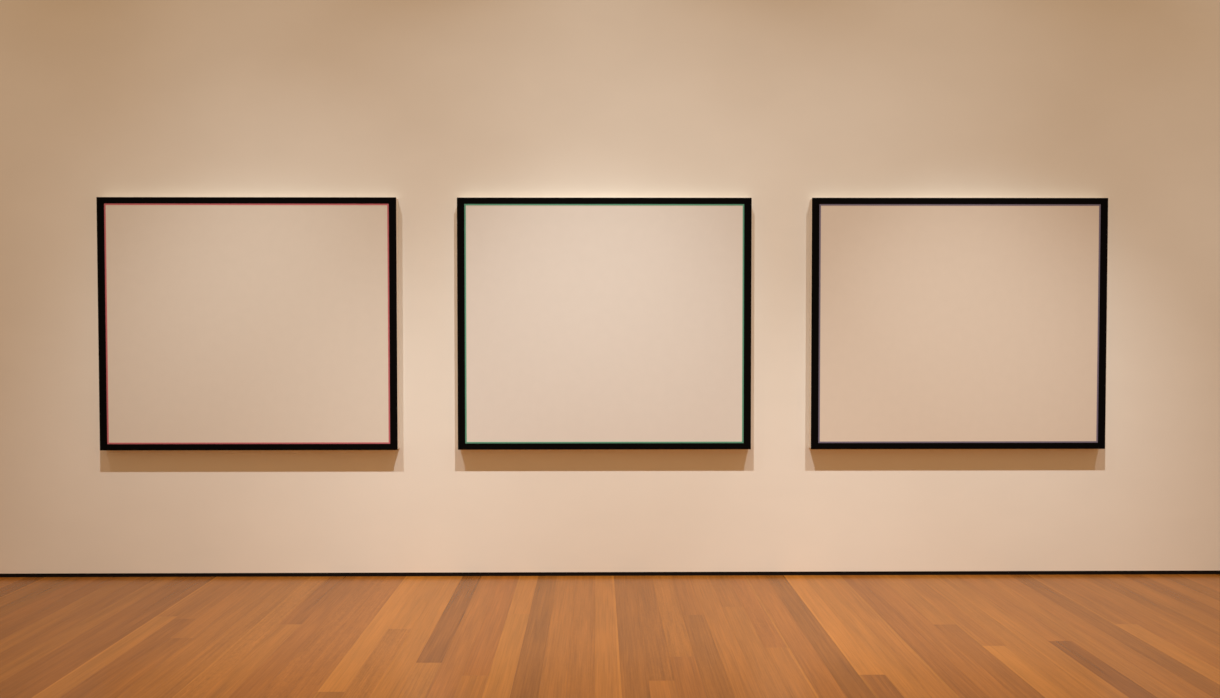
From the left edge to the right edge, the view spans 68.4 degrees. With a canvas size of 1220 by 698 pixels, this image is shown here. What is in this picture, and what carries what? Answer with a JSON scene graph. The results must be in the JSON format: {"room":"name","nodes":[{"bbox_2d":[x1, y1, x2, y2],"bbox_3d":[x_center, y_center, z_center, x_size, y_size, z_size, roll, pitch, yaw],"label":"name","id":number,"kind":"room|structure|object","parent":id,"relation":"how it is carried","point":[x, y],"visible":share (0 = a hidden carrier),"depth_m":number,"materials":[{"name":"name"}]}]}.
{"room":"museum","nodes":[
{"label":"museum","id":0,"kind":"room"},
{"bbox_2d":[0,0,1219,573],"bbox_3d":[-0.042,-1.648,6.614,18.000,6.572,0.200,0,1,0],"label":"wall","id":1,"kind":"structure","parent":0,"point":[781,105],"depth_m":6.54,"materials":[{"name":"white paint"}]},
{"bbox_2d":[96,197,398,449],"bbox_3d":[-2.607,-0.180,6.490,2.142,1.820,0.074,0,1,0],"label":"framed picture","id":2,"kind":"object","parent":1,"relation":"attached to","point":[225,323],"visible":1,"depth_m":6.45,"materials":[{"name":"fabric"}]},
{"bbox_2d":[457,198,751,449],"bbox_3d":[-0.040,-0.181,6.510,2.121,1.817,0.074,0,1,0],"label":"framed picture","id":3,"kind":"object","parent":1,"relation":"attached to","point":[583,323],"visible":1,"depth_m":6.47,"materials":[{"name":"fabric"}]},
{"bbox_2d":[0,571,1219,576],"bbox_3d":[-0.040,1.651,6.693,18.000,0.028,0.196,0,1,0],"label":"baseboard","id":4,"kind":"structure","parent":1,"relation":"attached to","point":[832,572],"depth_m":6.59,"materials":[{"name":"black"}]},
{"bbox_2d":[809,198,1107,448],"bbox_3d":[2.528,-0.183,6.530,2.143,1.818,0.074,0,1,0],"label":"framed picture","id":5,"kind":"object","parent":1,"relation":"attached to","point":[936,323],"visible":1,"depth_m":6.50,"materials":[{"name":"fabric"}]},
{"bbox_2d":[0,574,1219,697],"bbox_3d":[0.024,1.820,2.194,18.508,0.100,9.200,0,1,0],"label":"floor","id":6,"kind":"structure","parent":0,"point":[1109,635],"depth_m":5.28,"materials":[{"name":"brown wood"}]}
]}

